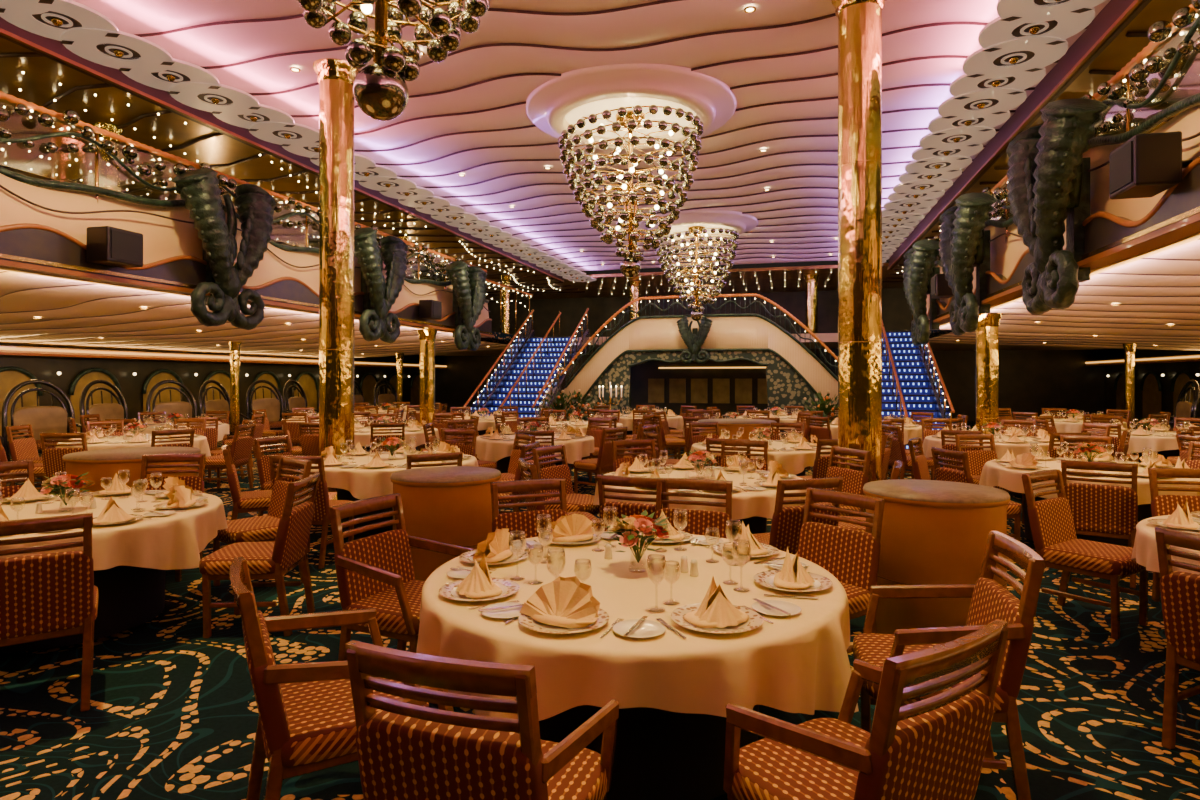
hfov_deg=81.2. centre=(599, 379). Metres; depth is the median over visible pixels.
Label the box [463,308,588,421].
staircase
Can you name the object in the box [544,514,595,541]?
folded napkin
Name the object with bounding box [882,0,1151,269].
trim
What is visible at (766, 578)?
dinner plate
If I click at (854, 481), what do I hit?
dining chair
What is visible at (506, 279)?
pillar
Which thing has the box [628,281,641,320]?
pillar
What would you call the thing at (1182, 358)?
crown molding
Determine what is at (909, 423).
place settings
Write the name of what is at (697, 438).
dining chair
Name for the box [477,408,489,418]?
flower centerpiece
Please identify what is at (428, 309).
loudspeaker
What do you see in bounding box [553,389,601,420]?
potted flowers
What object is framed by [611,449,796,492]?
place settings
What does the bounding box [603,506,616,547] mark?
wine glass
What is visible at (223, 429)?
round dining table
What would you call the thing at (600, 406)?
dining chair
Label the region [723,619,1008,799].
dining chair
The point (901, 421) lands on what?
dining chair
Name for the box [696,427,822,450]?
place settings
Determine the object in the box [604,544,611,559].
salt shaker
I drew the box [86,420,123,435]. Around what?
dining chair
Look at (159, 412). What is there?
dining chair
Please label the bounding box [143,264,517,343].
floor
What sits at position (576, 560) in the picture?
water goblet
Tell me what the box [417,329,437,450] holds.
column
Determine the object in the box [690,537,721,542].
butter knife
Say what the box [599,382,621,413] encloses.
candelabra
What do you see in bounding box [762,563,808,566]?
butter knife
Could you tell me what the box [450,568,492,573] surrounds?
butter knife
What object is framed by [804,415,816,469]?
dining chair
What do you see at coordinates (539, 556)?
wine glass
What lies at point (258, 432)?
dining chair
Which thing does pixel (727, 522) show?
wine glass
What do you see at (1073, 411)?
flower centerpiece
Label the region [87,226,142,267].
loudspeaker
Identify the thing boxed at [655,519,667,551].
water goblet
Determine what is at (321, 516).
dining chair
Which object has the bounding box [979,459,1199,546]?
round dining table
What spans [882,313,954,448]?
staircase
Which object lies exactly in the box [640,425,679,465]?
dining chair
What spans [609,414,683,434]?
round dining table
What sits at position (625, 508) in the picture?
dining chair
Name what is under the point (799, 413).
dining chair
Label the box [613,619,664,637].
bread plate
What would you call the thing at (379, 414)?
dining chair
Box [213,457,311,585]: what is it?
dining chair
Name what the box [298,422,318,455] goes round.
dining chair
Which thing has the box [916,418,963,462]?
dining chair
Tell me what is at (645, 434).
dining chair
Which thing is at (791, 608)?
bread plate
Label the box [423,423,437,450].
dining chair
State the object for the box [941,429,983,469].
dining chair
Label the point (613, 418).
dining chair
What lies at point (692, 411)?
dining chair
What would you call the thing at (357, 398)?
booth
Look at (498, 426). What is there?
dining chair
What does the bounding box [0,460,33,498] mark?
dining chair
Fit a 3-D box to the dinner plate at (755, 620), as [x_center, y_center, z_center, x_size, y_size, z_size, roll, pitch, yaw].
[0.406,0.837,2.442,0.316,0.021,0.316,0,0,-21]
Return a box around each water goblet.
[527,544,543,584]
[538,528,552,563]
[574,558,591,582]
[591,518,604,551]
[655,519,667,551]
[662,560,680,604]
[705,527,719,562]
[722,544,738,584]
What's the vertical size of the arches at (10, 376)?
1.593 m
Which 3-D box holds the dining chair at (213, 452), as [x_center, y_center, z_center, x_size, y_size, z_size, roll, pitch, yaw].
[-5.799,1.122,11.011,0.523,0.961,0.618,0,0,45]
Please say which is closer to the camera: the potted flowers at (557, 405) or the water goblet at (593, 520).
the water goblet at (593, 520)
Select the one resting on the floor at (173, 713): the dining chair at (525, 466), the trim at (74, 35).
the dining chair at (525, 466)
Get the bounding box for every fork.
[469,600,518,609]
[600,618,623,637]
[741,606,773,623]
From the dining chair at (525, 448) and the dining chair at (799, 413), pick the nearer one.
the dining chair at (525, 448)
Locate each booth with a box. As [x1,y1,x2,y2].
[2,380,81,461]
[79,380,137,438]
[146,380,200,421]
[245,380,291,429]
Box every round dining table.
[0,490,226,652]
[55,435,210,456]
[124,423,228,463]
[282,419,367,433]
[299,451,478,537]
[354,427,438,451]
[372,410,419,422]
[416,531,858,799]
[443,417,523,434]
[475,434,593,474]
[543,421,622,464]
[593,466,805,539]
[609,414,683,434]
[689,440,830,475]
[736,415,805,435]
[823,423,925,467]
[923,435,1067,495]
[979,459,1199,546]
[1040,419,1126,442]
[1088,430,1184,466]
[1131,514,1199,573]
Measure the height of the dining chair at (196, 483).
0.961 m
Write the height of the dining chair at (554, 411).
0.961 m
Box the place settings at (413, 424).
[354,417,434,432]
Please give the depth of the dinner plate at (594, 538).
3.63 m
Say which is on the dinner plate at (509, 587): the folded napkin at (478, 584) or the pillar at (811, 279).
the folded napkin at (478, 584)
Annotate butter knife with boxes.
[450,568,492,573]
[478,604,522,611]
[505,616,518,624]
[623,616,647,636]
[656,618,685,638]
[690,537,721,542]
[753,557,784,563]
[753,598,790,615]
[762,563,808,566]
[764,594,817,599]
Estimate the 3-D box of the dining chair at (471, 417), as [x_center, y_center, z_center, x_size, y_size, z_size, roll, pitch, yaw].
[-2.477,1.122,12.343,0.618,0.961,0.523,0,0,-24]
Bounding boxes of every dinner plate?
[439,577,519,600]
[459,548,526,564]
[518,608,608,633]
[541,534,600,544]
[639,530,692,542]
[671,603,762,632]
[713,542,778,556]
[753,570,832,591]
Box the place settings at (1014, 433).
[931,423,1056,443]
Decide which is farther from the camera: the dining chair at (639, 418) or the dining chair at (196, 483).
the dining chair at (639, 418)
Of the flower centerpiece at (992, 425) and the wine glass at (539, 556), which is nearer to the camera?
the wine glass at (539, 556)
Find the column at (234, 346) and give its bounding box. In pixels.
[229,342,240,435]
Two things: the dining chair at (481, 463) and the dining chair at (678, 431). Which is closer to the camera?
the dining chair at (481, 463)
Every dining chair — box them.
[0,439,49,492]
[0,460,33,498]
[0,512,98,711]
[6,424,51,491]
[40,433,87,493]
[67,417,77,432]
[80,414,103,432]
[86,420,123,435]
[105,419,135,433]
[138,411,165,423]
[139,454,205,581]
[151,429,194,446]
[173,419,206,475]
[186,417,218,471]
[198,423,255,488]
[199,473,319,637]
[206,411,229,449]
[208,419,255,481]
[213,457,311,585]
[221,445,271,519]
[222,414,265,466]
[227,411,265,457]
[229,557,428,799]
[252,409,283,453]
[254,435,295,515]
[268,455,353,568]
[281,419,302,455]
[282,413,308,451]
[292,407,313,446]
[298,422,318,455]
[307,416,318,434]
[329,493,473,685]
[345,640,618,799]
[354,402,368,410]
[354,407,364,415]
[354,411,370,426]
[358,406,378,422]
[370,413,396,422]
[370,423,404,451]
[387,407,399,417]
[391,409,403,422]
[392,452,462,507]
[393,402,409,408]
[405,405,419,425]
[409,410,423,449]
[418,413,453,447]
[422,419,467,450]
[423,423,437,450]
[435,402,440,420]
[435,403,446,423]
[440,412,464,428]
[441,428,496,468]
[442,430,476,456]
[450,407,470,416]
[454,419,478,459]
[467,415,478,429]
[490,478,567,540]
[494,414,504,462]
[498,407,517,415]
[499,433,535,511]
[499,441,539,513]
[502,411,520,431]
[515,431,554,468]
[518,417,545,430]
[519,458,600,531]
[523,407,551,428]
[523,417,549,430]
[532,445,599,514]
[544,410,566,420]
[546,409,554,416]
[571,418,612,480]
[573,427,627,493]
[582,417,616,459]
[587,409,619,439]
[594,405,609,415]
[597,474,668,530]
[598,410,619,439]
[603,422,641,474]
[612,439,656,471]
[621,414,655,456]
[624,411,656,451]
[632,410,655,434]
[636,405,654,413]
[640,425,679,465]
[642,431,666,466]
[649,414,685,458]
[654,478,732,538]
[655,411,688,458]
[669,405,696,429]
[670,409,702,449]
[683,417,708,456]
[689,422,719,465]
[691,410,712,421]
[706,438,750,465]
[709,408,721,418]
[720,440,767,532]
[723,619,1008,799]
[735,477,842,554]
[736,406,754,415]
[746,410,769,418]
[752,418,779,434]
[770,422,803,439]
[784,406,803,415]
[794,412,812,436]
[797,439,837,478]
[798,488,884,653]
[799,411,836,454]
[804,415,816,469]
[805,416,837,467]
[813,411,822,426]
[814,446,870,516]
[827,407,837,421]
[838,461,901,531]
[853,531,1044,799]
[882,419,903,442]
[882,420,918,478]
[882,424,934,479]
[882,432,893,479]
[905,412,933,450]
[908,437,930,479]
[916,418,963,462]
[921,418,951,457]
[929,414,967,457]
[931,447,1021,540]
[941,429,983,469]
[955,434,1023,523]
[998,408,1013,430]
[1001,419,1035,435]
[1012,412,1037,432]
[1022,469,1147,639]
[1032,418,1050,435]
[1035,416,1074,446]
[1041,408,1066,418]
[1047,433,1091,457]
[1059,435,1111,458]
[1061,460,1137,587]
[1073,414,1113,442]
[1078,423,1110,448]
[1085,423,1138,461]
[1090,415,1122,428]
[1106,409,1130,428]
[1114,429,1131,460]
[1145,414,1167,428]
[1148,468,1199,601]
[1155,527,1199,748]
[1158,412,1170,426]
[1167,426,1199,466]
[1173,417,1199,430]
[1176,429,1194,449]
[1176,434,1199,462]
[1186,441,1199,468]
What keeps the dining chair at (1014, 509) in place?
on the floor at (173, 713)
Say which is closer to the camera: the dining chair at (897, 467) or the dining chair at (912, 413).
the dining chair at (897, 467)
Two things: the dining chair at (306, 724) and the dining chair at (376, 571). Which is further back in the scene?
the dining chair at (376, 571)
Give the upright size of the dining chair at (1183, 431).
0.961 m
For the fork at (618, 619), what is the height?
0.004 m
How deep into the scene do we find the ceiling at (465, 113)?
9.21 m
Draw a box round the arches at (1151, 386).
[1107,370,1198,419]
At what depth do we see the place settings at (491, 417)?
15.10 m
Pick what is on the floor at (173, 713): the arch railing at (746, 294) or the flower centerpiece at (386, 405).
the arch railing at (746, 294)
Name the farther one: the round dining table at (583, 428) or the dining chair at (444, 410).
the dining chair at (444, 410)
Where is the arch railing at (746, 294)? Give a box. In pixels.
[537,293,837,400]
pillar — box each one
[92,122,122,191]
[293,243,304,246]
[313,58,359,499]
[501,275,510,333]
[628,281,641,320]
[804,274,818,333]
[831,0,884,511]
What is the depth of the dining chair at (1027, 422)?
11.19 m
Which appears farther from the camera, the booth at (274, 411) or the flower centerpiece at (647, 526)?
the booth at (274, 411)
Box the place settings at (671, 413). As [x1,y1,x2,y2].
[610,407,677,416]
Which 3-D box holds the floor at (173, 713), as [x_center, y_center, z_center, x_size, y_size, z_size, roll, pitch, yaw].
[1.018,1.650,12.660,27.500,0.100,35.000,0,0,15]
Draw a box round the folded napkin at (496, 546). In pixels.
[469,528,513,562]
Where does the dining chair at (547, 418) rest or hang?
on the floor at (173, 713)
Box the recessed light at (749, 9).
[744,6,755,12]
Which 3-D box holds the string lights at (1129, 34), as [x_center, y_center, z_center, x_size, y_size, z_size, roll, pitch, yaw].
[1.107,-3.655,12.997,27.323,0.060,30.197,0,0,15]
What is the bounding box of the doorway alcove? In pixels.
[631,349,837,418]
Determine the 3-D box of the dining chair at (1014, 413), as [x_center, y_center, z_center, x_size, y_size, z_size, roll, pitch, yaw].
[8.682,1.122,14.027,0.618,0.961,0.523,0,0,-27]
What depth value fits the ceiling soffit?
12.59 m
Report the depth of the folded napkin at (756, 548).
3.39 m
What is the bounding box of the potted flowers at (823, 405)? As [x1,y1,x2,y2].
[796,390,837,426]
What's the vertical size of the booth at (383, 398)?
1.614 m
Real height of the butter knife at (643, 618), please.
0.007 m
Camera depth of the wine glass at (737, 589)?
2.81 m
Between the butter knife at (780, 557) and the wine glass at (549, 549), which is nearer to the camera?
the wine glass at (549, 549)
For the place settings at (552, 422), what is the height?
0.200 m
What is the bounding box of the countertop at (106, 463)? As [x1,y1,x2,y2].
[62,447,200,492]
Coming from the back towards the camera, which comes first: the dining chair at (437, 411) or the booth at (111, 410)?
the dining chair at (437, 411)
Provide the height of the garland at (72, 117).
0.520 m
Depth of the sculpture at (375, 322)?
12.53 m
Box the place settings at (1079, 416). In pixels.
[1026,410,1118,422]
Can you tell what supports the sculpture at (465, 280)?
attached to the fascia at (44, 223)
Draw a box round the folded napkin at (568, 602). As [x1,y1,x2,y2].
[519,576,599,627]
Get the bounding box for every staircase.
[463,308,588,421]
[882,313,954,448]
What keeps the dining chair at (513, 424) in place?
on the floor at (173, 713)
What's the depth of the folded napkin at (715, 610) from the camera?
2.40 m
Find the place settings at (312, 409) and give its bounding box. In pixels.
[288,409,364,420]
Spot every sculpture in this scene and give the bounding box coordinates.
[171,168,275,329]
[354,227,407,342]
[444,261,486,350]
[676,316,711,363]
[903,239,939,345]
[939,192,996,335]
[1006,98,1108,315]
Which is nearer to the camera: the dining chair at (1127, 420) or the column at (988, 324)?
the column at (988, 324)
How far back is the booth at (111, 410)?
14.35 m
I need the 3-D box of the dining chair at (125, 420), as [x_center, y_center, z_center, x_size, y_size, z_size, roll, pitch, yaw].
[-7.891,1.122,11.795,0.523,0.961,0.618,0,0,1]
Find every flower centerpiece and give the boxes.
[39,472,93,511]
[125,422,146,437]
[167,413,183,420]
[376,416,392,422]
[380,437,404,459]
[381,403,390,409]
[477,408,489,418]
[525,421,542,430]
[570,411,583,421]
[603,510,674,572]
[639,406,649,413]
[683,449,716,478]
[724,412,737,418]
[750,426,770,440]
[771,406,781,416]
[981,422,1002,438]
[1066,409,1079,417]
[1073,442,1106,461]
[1138,418,1159,431]
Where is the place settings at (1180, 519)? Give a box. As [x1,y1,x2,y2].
[1147,500,1199,533]
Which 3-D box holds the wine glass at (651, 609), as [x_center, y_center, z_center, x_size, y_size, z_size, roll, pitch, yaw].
[0.207,0.746,2.574,0.076,0.198,0.076,0,0,-25]
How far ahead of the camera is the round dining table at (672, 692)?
2.48 m
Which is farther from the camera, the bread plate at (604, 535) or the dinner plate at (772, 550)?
the bread plate at (604, 535)
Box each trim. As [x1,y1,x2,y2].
[0,0,595,281]
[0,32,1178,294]
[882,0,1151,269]
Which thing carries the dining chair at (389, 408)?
on the floor at (173, 713)
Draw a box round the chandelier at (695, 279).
[656,228,738,320]
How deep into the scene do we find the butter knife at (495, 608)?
2.54 m
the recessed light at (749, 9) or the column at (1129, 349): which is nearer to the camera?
the recessed light at (749, 9)
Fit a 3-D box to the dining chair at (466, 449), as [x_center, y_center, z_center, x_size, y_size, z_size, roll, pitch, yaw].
[-1.887,1.122,8.708,0.523,0.961,0.618,0,0,20]
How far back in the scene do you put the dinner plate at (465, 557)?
3.29 m
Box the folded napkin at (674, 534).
[642,510,684,540]
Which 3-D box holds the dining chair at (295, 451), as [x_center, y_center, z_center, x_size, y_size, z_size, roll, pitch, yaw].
[-4.905,1.122,11.515,0.618,0.961,0.523,0,0,-22]
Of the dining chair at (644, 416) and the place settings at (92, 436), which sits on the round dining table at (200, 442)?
the place settings at (92, 436)
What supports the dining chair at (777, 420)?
on the floor at (173, 713)
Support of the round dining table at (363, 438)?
on the floor at (173, 713)
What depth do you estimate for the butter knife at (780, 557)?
3.27 m
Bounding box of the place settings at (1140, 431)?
[1090,419,1199,436]
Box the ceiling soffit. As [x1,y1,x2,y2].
[0,271,510,358]
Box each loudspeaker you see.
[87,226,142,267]
[419,300,441,319]
[931,274,953,298]
[1109,131,1192,199]
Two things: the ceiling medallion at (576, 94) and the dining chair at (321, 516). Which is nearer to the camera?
the dining chair at (321, 516)
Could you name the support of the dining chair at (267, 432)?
on the floor at (173, 713)
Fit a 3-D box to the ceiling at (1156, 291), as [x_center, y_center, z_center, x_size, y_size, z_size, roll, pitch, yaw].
[9.181,-0.936,6.366,8.500,0.392,27.000,0,0,15]
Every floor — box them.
[0,414,1199,799]
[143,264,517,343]
[419,333,1113,355]
[929,330,951,337]
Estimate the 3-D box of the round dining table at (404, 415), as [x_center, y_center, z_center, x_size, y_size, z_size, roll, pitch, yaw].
[-5.757,1.224,18.910,1.794,0.752,1.824,0,0,30]
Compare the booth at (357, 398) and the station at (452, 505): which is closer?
the station at (452, 505)
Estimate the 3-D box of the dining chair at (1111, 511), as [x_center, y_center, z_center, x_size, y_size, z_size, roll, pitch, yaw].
[4.063,1.122,5.709,0.523,0.961,0.618,0,0,35]
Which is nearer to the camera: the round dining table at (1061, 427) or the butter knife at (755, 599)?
the butter knife at (755, 599)
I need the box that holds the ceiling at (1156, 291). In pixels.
[929,239,1199,349]
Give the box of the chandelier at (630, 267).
[558,104,702,277]
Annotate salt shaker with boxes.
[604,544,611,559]
[680,556,687,572]
[690,559,697,576]
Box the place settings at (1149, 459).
[992,442,1188,478]
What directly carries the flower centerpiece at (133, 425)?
on the round dining table at (200, 442)
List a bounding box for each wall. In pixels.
[0,0,1199,300]
[0,345,419,454]
[435,288,1103,420]
[1104,349,1199,427]
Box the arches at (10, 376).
[0,366,419,440]
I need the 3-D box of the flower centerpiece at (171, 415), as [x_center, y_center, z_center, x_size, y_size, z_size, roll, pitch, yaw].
[-7.927,0.726,13.055,0.301,0.241,0.310,0,0,15]
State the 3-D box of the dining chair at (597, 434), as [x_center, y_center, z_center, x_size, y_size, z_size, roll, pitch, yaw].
[-0.165,1.122,11.406,0.523,0.961,0.618,0,0,39]
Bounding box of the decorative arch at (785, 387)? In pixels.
[564,316,837,419]
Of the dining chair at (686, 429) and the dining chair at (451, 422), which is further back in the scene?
the dining chair at (686, 429)
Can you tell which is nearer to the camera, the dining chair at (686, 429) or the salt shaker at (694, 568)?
the salt shaker at (694, 568)
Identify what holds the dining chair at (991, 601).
on the floor at (173, 713)
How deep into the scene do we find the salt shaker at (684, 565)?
3.07 m
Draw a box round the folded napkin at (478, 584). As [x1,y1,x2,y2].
[456,552,501,598]
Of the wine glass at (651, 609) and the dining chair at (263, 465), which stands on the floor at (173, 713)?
the dining chair at (263, 465)
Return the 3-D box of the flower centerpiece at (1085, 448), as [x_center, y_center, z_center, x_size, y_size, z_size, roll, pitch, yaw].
[4.733,0.726,6.762,0.310,0.241,0.301,0,0,-34]
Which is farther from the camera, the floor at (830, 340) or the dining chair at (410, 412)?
the floor at (830, 340)
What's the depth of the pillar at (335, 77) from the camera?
8.52 m
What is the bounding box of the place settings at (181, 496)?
[0,470,207,534]
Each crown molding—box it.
[0,346,446,368]
[1085,354,1199,365]
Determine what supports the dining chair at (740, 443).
on the floor at (173, 713)
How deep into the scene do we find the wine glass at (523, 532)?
2.97 m
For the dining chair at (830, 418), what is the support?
on the floor at (173, 713)
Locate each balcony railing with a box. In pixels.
[0,91,532,333]
[937,4,1199,259]
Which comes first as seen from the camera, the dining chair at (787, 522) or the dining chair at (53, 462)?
the dining chair at (787, 522)
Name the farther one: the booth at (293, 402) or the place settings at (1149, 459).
the booth at (293, 402)
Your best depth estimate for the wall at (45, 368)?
18.43 m
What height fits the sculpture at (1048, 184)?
2.006 m
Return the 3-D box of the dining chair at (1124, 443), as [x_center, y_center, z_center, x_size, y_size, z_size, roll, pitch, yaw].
[6.620,1.122,9.234,0.618,0.961,0.523,0,0,43]
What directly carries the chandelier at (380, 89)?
hanging from the ceiling at (465, 113)
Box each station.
[390,466,500,580]
[863,479,1009,634]
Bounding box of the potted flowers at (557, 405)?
[529,390,587,421]
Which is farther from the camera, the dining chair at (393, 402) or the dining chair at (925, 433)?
the dining chair at (393, 402)
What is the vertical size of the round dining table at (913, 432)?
0.752 m
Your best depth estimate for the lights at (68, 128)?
8.15 m
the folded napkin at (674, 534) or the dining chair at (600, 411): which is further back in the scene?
the dining chair at (600, 411)
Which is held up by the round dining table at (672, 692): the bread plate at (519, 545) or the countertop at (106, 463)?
the bread plate at (519, 545)
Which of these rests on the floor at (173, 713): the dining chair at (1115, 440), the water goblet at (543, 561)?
the dining chair at (1115, 440)
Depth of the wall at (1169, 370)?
22.90 m
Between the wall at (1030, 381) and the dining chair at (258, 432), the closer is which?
the dining chair at (258, 432)
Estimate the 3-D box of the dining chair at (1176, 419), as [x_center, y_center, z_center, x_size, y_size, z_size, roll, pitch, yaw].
[9.841,1.122,11.809,0.618,0.961,0.523,0,0,-26]
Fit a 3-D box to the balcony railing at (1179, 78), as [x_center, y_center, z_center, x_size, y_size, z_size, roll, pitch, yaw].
[5.148,-2.130,7.447,0.744,1.460,26.994,0,0,17]
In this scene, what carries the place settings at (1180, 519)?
on the round dining table at (1144, 553)
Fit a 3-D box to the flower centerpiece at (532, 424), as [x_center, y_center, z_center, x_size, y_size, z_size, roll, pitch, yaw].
[-0.974,0.726,10.394,0.310,0.241,0.301,0,0,31]
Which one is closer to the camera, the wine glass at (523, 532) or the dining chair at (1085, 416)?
the wine glass at (523, 532)
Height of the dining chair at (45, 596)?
0.961 m
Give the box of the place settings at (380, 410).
[365,403,417,412]
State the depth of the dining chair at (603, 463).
9.40 m
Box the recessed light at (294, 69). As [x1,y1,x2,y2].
[290,67,300,71]
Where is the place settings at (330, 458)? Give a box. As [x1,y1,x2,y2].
[314,437,470,468]
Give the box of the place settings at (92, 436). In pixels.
[68,423,200,443]
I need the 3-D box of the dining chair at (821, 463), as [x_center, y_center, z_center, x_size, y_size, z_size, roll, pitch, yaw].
[2.496,1.122,7.867,0.523,0.961,0.618,0,0,-18]
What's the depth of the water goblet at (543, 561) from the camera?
3.24 m
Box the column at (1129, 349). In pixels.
[1123,343,1135,428]
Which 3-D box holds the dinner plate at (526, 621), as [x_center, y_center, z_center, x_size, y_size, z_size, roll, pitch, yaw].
[-0.126,0.837,2.440,0.316,0.021,0.316,0,0,24]
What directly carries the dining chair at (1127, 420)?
on the floor at (173, 713)
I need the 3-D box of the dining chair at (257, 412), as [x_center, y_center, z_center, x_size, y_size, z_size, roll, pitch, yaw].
[-7.056,1.122,13.982,0.618,0.961,0.523,0,0,-45]
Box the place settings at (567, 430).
[478,422,589,440]
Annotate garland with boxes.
[0,103,487,287]
[934,0,1199,258]
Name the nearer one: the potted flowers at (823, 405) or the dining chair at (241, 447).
the dining chair at (241, 447)
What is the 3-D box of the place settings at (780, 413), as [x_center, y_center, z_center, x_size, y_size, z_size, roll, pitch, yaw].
[4.021,0.747,16.004,1.601,0.200,1.601,0,0,-2]
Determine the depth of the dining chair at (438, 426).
13.25 m
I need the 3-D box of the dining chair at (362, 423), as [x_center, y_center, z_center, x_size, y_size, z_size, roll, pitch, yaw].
[-5.052,1.122,14.291,0.618,0.961,0.523,0,0,42]
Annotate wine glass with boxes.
[508,530,525,580]
[536,514,551,557]
[546,547,565,576]
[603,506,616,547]
[646,554,666,612]
[673,509,687,550]
[725,520,741,565]
[732,539,750,591]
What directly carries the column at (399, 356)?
on the floor at (173, 713)
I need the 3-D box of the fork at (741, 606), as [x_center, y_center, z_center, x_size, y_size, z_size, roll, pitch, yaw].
[0.564,0.843,2.517,0.022,0.004,0.195,0,0,-21]
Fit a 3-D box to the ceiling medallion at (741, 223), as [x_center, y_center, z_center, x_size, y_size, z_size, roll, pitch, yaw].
[2.411,-3.770,17.464,3.000,0.300,3.000,0,0,15]
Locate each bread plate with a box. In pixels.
[447,567,472,578]
[481,602,521,617]
[511,541,540,549]
[598,531,622,538]
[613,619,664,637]
[689,536,722,544]
[752,600,800,615]
[767,560,806,569]
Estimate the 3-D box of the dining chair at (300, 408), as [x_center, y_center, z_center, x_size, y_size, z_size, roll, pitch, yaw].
[-6.774,1.122,16.155,0.523,0.961,0.618,0,0,-39]
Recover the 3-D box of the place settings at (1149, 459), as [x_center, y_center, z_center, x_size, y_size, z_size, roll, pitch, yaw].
[4.735,0.747,6.765,1.601,0.200,1.601,0,0,13]
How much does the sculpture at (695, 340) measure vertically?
1.243 m
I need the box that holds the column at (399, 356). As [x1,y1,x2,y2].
[396,353,403,406]
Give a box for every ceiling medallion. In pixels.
[526,63,736,150]
[637,210,757,241]
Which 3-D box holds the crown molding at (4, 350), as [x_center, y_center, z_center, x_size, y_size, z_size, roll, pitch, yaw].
[-11.928,-0.608,16.081,0.520,0.185,35.000,0,0,15]
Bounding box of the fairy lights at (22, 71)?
[3,71,897,292]
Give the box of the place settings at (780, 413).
[739,407,800,418]
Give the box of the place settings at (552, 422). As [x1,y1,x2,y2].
[541,412,619,425]
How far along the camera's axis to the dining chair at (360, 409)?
16.75 m
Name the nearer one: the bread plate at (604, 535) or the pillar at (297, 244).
the bread plate at (604, 535)
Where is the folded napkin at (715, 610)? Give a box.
[683,577,749,627]
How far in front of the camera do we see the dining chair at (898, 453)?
9.80 m
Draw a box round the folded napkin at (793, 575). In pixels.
[774,546,814,589]
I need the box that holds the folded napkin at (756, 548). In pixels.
[725,521,768,555]
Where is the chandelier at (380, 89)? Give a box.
[297,0,489,120]
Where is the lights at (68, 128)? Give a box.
[1,110,530,306]
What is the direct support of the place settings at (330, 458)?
on the round dining table at (352, 484)
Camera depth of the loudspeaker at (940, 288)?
11.90 m
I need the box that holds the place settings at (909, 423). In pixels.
[830,414,919,427]
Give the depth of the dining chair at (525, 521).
4.41 m
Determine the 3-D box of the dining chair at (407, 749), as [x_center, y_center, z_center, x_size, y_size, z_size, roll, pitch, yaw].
[-0.296,1.122,1.897,0.596,0.961,0.618,0,0,19]
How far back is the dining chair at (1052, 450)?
8.53 m
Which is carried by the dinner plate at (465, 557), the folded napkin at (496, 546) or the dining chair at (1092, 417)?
the folded napkin at (496, 546)
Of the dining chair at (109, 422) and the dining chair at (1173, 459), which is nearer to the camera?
the dining chair at (1173, 459)
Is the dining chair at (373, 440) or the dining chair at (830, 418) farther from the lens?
the dining chair at (830, 418)
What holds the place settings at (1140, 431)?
on the round dining table at (1165, 446)
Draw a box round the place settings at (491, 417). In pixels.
[447,409,516,420]
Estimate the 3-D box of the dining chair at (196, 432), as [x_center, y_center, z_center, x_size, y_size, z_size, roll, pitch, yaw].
[-6.749,1.122,11.337,0.523,0.961,0.618,0,0,-9]
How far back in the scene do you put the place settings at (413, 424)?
11.95 m
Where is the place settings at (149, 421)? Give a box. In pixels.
[124,413,224,427]
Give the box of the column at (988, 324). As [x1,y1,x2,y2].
[976,313,1001,433]
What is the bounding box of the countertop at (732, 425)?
[698,418,775,438]
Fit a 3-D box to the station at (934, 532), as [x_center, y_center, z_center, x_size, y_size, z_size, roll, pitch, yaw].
[1.996,1.125,4.189,0.793,0.950,0.793,0,0,15]
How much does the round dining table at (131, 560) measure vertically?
0.752 m
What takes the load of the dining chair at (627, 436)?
on the floor at (173, 713)
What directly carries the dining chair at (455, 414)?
on the floor at (173, 713)
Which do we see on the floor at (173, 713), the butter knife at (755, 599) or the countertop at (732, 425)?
the countertop at (732, 425)
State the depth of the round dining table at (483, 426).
14.54 m
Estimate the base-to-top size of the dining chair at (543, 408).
0.961 m
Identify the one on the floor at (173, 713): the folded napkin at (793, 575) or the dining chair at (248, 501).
the dining chair at (248, 501)
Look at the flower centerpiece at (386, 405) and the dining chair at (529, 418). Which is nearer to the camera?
the dining chair at (529, 418)
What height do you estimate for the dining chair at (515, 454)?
0.961 m
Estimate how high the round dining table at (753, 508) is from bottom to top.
0.752 m
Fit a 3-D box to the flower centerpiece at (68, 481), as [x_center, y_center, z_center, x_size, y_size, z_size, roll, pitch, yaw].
[-3.453,0.726,4.534,0.310,0.241,0.301,0,0,15]
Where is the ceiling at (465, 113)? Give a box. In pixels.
[72,0,1109,270]
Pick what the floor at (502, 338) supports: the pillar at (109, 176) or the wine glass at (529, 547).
the pillar at (109, 176)
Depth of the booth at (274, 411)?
18.54 m
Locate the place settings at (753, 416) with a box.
[693,413,766,421]
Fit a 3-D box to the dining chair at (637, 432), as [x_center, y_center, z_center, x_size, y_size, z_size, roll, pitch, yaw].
[0.320,1.122,10.532,0.618,0.961,0.523,0,0,-2]
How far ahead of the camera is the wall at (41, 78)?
11.76 m
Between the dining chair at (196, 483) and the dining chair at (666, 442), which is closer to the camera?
the dining chair at (196, 483)
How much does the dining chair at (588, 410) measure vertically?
0.961 m
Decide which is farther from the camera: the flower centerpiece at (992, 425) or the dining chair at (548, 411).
the dining chair at (548, 411)
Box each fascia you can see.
[0,166,493,337]
[926,92,1199,326]
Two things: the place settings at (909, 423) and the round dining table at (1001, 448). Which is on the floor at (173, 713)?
the round dining table at (1001, 448)

